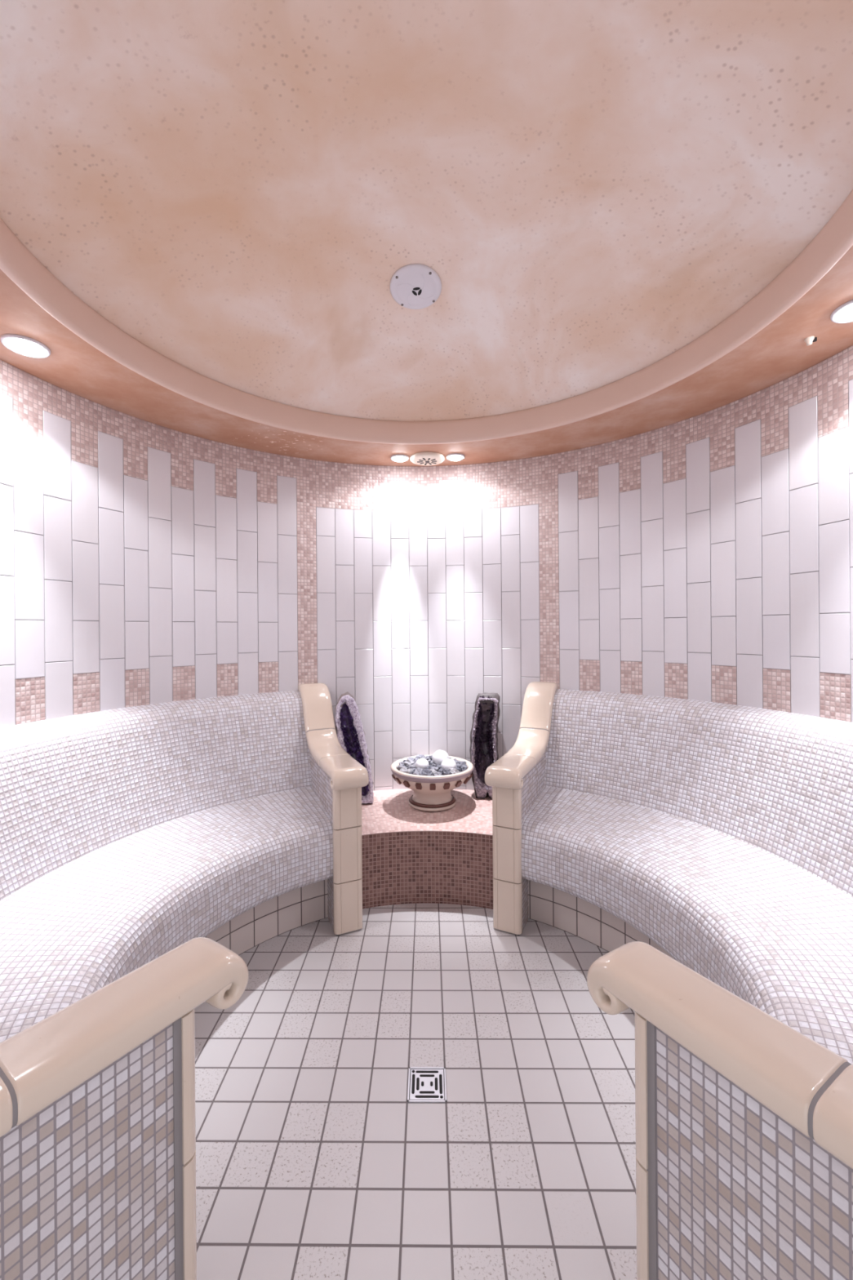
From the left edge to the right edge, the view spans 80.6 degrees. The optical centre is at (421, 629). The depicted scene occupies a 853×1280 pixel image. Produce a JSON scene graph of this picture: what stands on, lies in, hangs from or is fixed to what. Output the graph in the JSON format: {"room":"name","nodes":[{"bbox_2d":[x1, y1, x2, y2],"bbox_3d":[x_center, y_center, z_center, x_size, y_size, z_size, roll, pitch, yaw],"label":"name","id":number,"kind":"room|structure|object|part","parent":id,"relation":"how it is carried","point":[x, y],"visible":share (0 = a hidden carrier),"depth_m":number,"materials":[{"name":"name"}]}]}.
{"room":"spa","nodes":[
{"label":"spa","id":0,"kind":"room"},
{"bbox_2d":[0,360,297,727],"bbox_3d":[-1.039,0.161,1.266,1.002,2.115,2.850,0,0,-4],"label":"wall","id":1,"kind":"structure","parent":0,"point":[143,562],"depth_m":2.07,"materials":[{"name":"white tile"}]},
{"bbox_2d":[0,333,50,358],"bbox_3d":[-1.213,-0.864,1.541,0.121,0.022,0.121,0,0,0],"label":"recessed light","id":2,"kind":"object","parent":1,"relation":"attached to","point":[23,345],"visible":1,"depth_m":1.52,"materials":[{"name":"white glass"}]},
{"bbox_2d":[194,902,636,1279],"bbox_3d":[0.010,1.240,1.346,3.240,0.060,3.240,0,0,0],"label":"floor","id":3,"kind":"structure","parent":0,"point":[314,1161],"depth_m":1.26,"materials":[{"name":"tile"}]},
{"bbox_2d":[0,682,368,1279],"bbox_3d":[-0.807,0.748,1.409,1.182,0.937,2.496,0,0,0],"label":"bench","id":4,"kind":"object","parent":3,"relation":"on","point":[144,850],"visible":1,"depth_m":1.44,"materials":[{"name":"tile"}]},
{"bbox_3d":[-0.592,0.765,0.478,0.086,0.899,0.702,0,0,35],"label":"armrest","id":5,"kind":"part","parent":4,"relation":"part of","materials":[{"name":"tile"}]},
{"bbox_3d":[-0.981,0.535,1.435,0.829,0.441,2.447,0,0,5],"label":"backrest","id":6,"kind":"part","parent":4,"relation":"part of","materials":[{"name":"tile"}]},
{"bbox_3d":[-0.737,0.878,1.398,0.873,0.265,2.048,0,0,0],"label":"seat","id":7,"kind":"part","parent":4,"relation":"part of","materials":[{"name":"tile"}]},
{"bbox_3d":[-0.436,0.764,2.330,0.106,0.899,0.652,0,0,-24],"label":"armrest","id":8,"kind":"part","parent":4,"relation":"part of","materials":[{"name":"tile"}]},
{"bbox_2d":[407,1066,446,1102],"bbox_3d":[0.015,1.208,1.337,0.102,0.003,0.102,0,0,0],"label":"floor drain","id":9,"kind":"object","parent":3,"relation":"on","point":[425,1084],"visible":1,"depth_m":1.33,"materials":[{"name":"silver metal"}]},
{"bbox_2d":[361,788,493,909],"bbox_3d":[0.035,1.039,2.450,1.106,0.342,0.597,0,0,0],"label":"pedestal","id":10,"kind":"object","parent":3,"relation":"on","point":[411,855],"visible":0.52,"depth_m":2.22,"materials":[{"name":"pink tile"}]},
{"bbox_2d":[334,691,373,804],"bbox_3d":[-0.344,0.594,2.556,0.194,0.567,0.123,0,0,-11],"label":"amethyst geode","id":11,"kind":"object","parent":10,"relation":"on","point":[350,733],"visible":0.75,"depth_m":2.52,"materials":[{"name":"stone"}]},
{"bbox_2d":[390,755,473,811],"bbox_3d":[0.053,0.777,2.535,0.419,0.196,0.419,0,0,0],"label":"footed bowl","id":12,"kind":"object","parent":10,"relation":"on","point":[431,793],"visible":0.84,"depth_m":2.42,"materials":[{"name":"beige ceramic"}]},
{"bbox_2d":[395,764,407,770],"bbox_3d":[-0.097,0.700,2.523,0.065,0.041,0.062,0,0,42],"label":"stone","id":13,"kind":"object","parent":12,"relation":"in","point":[398,767],"visible":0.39,"depth_m":2.51,"materials":[{"name":"grey stone"}]},
{"bbox_2d":[400,767,413,773],"bbox_3d":[-0.072,0.702,2.463,0.094,0.054,0.052,0,0,19],"label":"stone","id":14,"kind":"object","parent":12,"relation":"in","point":[404,770],"visible":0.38,"depth_m":2.46,"materials":[{"name":"grey stone"}]},
{"bbox_2d":[404,758,414,766],"bbox_3d":[-0.063,0.689,2.595,0.056,0.052,0.074,0,0,0],"label":"stone","id":15,"kind":"object","parent":12,"relation":"in","point":[409,762],"visible":0.73,"depth_m":2.58,"materials":[{"name":"grey stone"}]},
{"bbox_2d":[406,765,416,770],"bbox_3d":[-0.048,0.691,2.490,0.050,0.039,0.044,0,0,0],"label":"stone","id":16,"kind":"object","parent":12,"relation":"in","point":[412,767],"visible":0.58,"depth_m":2.48,"materials":[{"name":"grey stone"}]},
{"bbox_2d":[413,767,422,775],"bbox_3d":[-0.009,0.694,2.407,0.067,0.062,0.090,0,0,0],"label":"stone","id":17,"kind":"object","parent":12,"relation":"in","point":[418,771],"visible":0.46,"depth_m":2.40,"materials":[{"name":"grey stone"}]},
{"bbox_2d":[415,754,425,758],"bbox_3d":[-0.003,0.690,2.679,0.071,0.049,0.055,0,0,0],"label":"stone","id":18,"kind":"object","parent":12,"relation":"in","point":[420,756],"visible":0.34,"depth_m":2.67,"materials":[{"name":"grey stone"}]},
{"bbox_2d":[415,758,428,768],"bbox_3d":[0.003,0.675,2.515,0.068,0.066,0.068,0,0,0],"label":"stone ball","id":19,"kind":"object","parent":12,"relation":"in","point":[421,763],"visible":0.66,"depth_m":2.49,"materials":[{"name":"white stone"}]},
{"bbox_2d":[422,756,431,762],"bbox_3d":[0.023,0.687,2.625,0.056,0.054,0.078,0,0,0],"label":"stone","id":20,"kind":"object","parent":12,"relation":"in","point":[428,759],"visible":0.39,"depth_m":2.61,"materials":[{"name":"grey stone"}]},
{"bbox_2d":[421,768,432,775],"bbox_3d":[0.030,0.686,2.384,0.074,0.047,0.051,0,0,25],"label":"stone","id":21,"kind":"object","parent":12,"relation":"in","point":[424,771],"visible":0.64,"depth_m":2.38,"materials":[{"name":"grey stone"}]},
{"bbox_2d":[430,768,436,774],"bbox_3d":[0.050,0.688,2.408,0.051,0.041,0.043,0,0,0],"label":"stone","id":22,"kind":"object","parent":12,"relation":"in","point":[433,771],"visible":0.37,"depth_m":2.40,"materials":[{"name":"grey stone"}]},
{"bbox_2d":[431,766,439,771],"bbox_3d":[0.068,0.689,2.453,0.042,0.036,0.047,0,0,-24],"label":"stone","id":23,"kind":"object","parent":12,"relation":"in","point":[437,768],"visible":0.44,"depth_m":2.45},
{"bbox_2d":[432,771,442,775],"bbox_3d":[0.081,0.697,2.385,0.060,0.046,0.049,0,0,-40],"label":"stone","id":24,"kind":"object","parent":12,"relation":"in","point":[437,773],"visible":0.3,"depth_m":2.38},
{"bbox_2d":[431,750,448,764],"bbox_3d":[0.097,0.658,2.586,0.087,0.081,0.086,0,0,0],"label":"stone ball","id":25,"kind":"object","parent":12,"relation":"in","point":[438,756],"visible":0.68,"depth_m":2.56,"materials":[{"name":"white stone"}]},
{"bbox_2d":[441,768,452,775],"bbox_3d":[0.119,0.689,2.401,0.062,0.049,0.054,0,0,33],"label":"stone","id":26,"kind":"object","parent":12,"relation":"in","point":[444,771],"visible":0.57,"depth_m":2.38,"materials":[{"name":"grey stone"}]},
{"bbox_2d":[440,758,456,769],"bbox_3d":[0.135,0.679,2.505,0.078,0.075,0.076,0,0,0],"label":"stone ball","id":27,"kind":"object","parent":12,"relation":"in","point":[447,763],"visible":0.73,"depth_m":2.48,"materials":[{"name":"white stone"}]},
{"bbox_2d":[448,768,459,773],"bbox_3d":[0.150,0.697,2.434,0.078,0.060,0.062,0,0,0],"label":"stone","id":28,"kind":"object","parent":12,"relation":"in","point":[453,771],"visible":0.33,"depth_m":2.42,"materials":[{"name":"grey stone"}]},
{"bbox_2d":[453,758,459,764],"bbox_3d":[0.172,0.697,2.586,0.091,0.065,0.058,0,0,15],"label":"stone","id":29,"kind":"object","parent":12,"relation":"in","point":[455,759],"visible":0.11,"depth_m":2.59,"materials":[{"name":"grey stone"}]},
{"bbox_2d":[456,761,466,765],"bbox_3d":[0.201,0.691,2.541,0.069,0.047,0.049,0,0,-41],"label":"stone","id":30,"kind":"object","parent":12,"relation":"in","point":[463,762],"visible":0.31,"depth_m":2.53,"materials":[{"name":"grey stone"}]},
{"bbox_2d":[460,765,466,771],"bbox_3d":[0.207,0.688,2.477,0.035,0.034,0.048,0,0,-30],"label":"stone","id":31,"kind":"object","parent":12,"relation":"on","point":[463,768],"visible":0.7,"depth_m":2.46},
{"bbox_2d":[469,693,499,799],"bbox_3d":[0.330,0.598,2.629,0.162,0.544,0.153,0,0,0],"label":"amethyst geode","id":32,"kind":"object","parent":10,"relation":"on","point":[483,749],"visible":0.91,"depth_m":2.60,"materials":[{"name":"stone"}]},
{"bbox_2d":[484,681,852,1279],"bbox_3d":[0.835,0.735,1.379,1.185,0.937,2.535,0,0,0],"label":"bench","id":33,"kind":"object","parent":3,"relation":"on","point":[706,847],"visible":1,"depth_m":1.36,"materials":[{"name":"tile"}]},
{"bbox_3d":[0.491,0.757,2.314,0.106,0.899,0.645,0,0,27],"label":"armrest","id":34,"kind":"part","parent":33,"relation":"part of","materials":[{"name":"tile"}]},
{"bbox_3d":[0.765,0.867,1.371,0.844,0.265,2.061,0,0,0],"label":"seat","id":35,"kind":"part","parent":33,"relation":"part of","materials":[{"name":"tile"}]},
{"bbox_3d":[0.969,0.520,1.375,0.879,0.441,2.452,0,0,0],"label":"backrest","id":36,"kind":"part","parent":33,"relation":"part of","materials":[{"name":"tile"}]},
{"bbox_3d":[0.555,0.756,0.450,0.086,0.899,0.709,0,0,-32],"label":"armrest","id":37,"kind":"part","parent":33,"relation":"part of","materials":[{"name":"tile"}]},
{"bbox_2d":[0,0,852,421],"bbox_3d":[-0.009,-1.095,1.346,2.000,0.250,2.000,0,0,0],"label":"ceiling","id":38,"kind":"structure","parent":0,"point":[240,188],"depth_m":1.25,"materials":[{"name":"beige paint"}]},
{"bbox_2d":[390,263,441,309],"bbox_3d":[-0.020,-1.177,1.730,0.178,0.044,0.176,0,0,0],"label":"ceiling vent","id":39,"kind":"object","parent":38,"relation":"in","point":[412,286],"visible":1,"depth_m":1.71,"materials":[{"name":"white plastic"}]},
{"bbox_2d":[296,453,559,791],"bbox_3d":[0.035,0.152,2.727,1.476,2.115,0.328,0,0,0],"label":"wall","id":40,"kind":"structure","parent":0,"point":[423,591],"depth_m":2.71,"materials":[{"name":"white tile"}]},
{"bbox_2d":[390,453,408,462],"bbox_3d":[-0.112,-0.872,2.566,0.095,0.022,0.095,0,0,0],"label":"recessed light","id":41,"kind":"object","parent":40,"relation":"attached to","point":[397,458],"visible":1,"depth_m":2.54,"materials":[{"name":"white glass"}]},
{"bbox_2d":[445,453,464,461],"bbox_3d":[0.172,-0.875,2.557,0.095,0.022,0.095,0,0,0],"label":"recessed light","id":42,"kind":"object","parent":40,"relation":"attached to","point":[454,456],"visible":1,"depth_m":2.54,"materials":[{"name":"white glass"}]},
{"bbox_2d":[557,345,852,722],"bbox_3d":[1.036,0.144,1.214,1.002,2.115,2.850,0,0,7],"label":"wall","id":43,"kind":"structure","parent":0,"point":[708,556],"depth_m":2.03,"materials":[{"name":"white tile"}]},
{"bbox_2d":[0,245,852,466],"bbox_3d":[-0.007,-0.912,1.346,2.850,0.076,2.850,0,0,0],"label":"ceiling soffit","id":44,"kind":"structure","parent":43,"relation":"attached to","point":[779,352],"depth_m":1.85,"materials":[{"name":"paint"}]},
{"bbox_2d":[410,451,444,466],"bbox_3d":[0.029,-0.868,2.567,0.174,0.031,0.174,0,0,0],"label":"air vent","id":45,"kind":"object","parent":44,"relation":"attached to","point":[425,458],"visible":1,"depth_m":2.53,"materials":[{"name":"beige plastic"}]},
{"bbox_2d":[0,189,852,444],"bbox_3d":[-0.007,-0.922,1.346,2.026,0.107,2.026,0,0,0],"label":"trim","id":46,"kind":"structure","parent":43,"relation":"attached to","point":[834,240],"depth_m":1.74,"materials":[{"name":"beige paint"}]},
{"bbox_2d":[804,336,817,345],"bbox_3d":[1.191,-0.883,1.537,0.035,0.021,0.026,0,0,0],"label":"peg","id":47,"kind":"object","parent":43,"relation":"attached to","point":[809,340],"visible":1,"depth_m":1.53,"materials":[{"name":"beige plastic"}]},
{"bbox_2d":[830,299,852,323],"bbox_3d":[1.209,-0.883,1.391,0.121,0.022,0.121,0,0,0],"label":"recessed light","id":48,"kind":"object","parent":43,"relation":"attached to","point":[845,315],"visible":1,"depth_m":1.40,"materials":[{"name":"white glass"}]}
]}

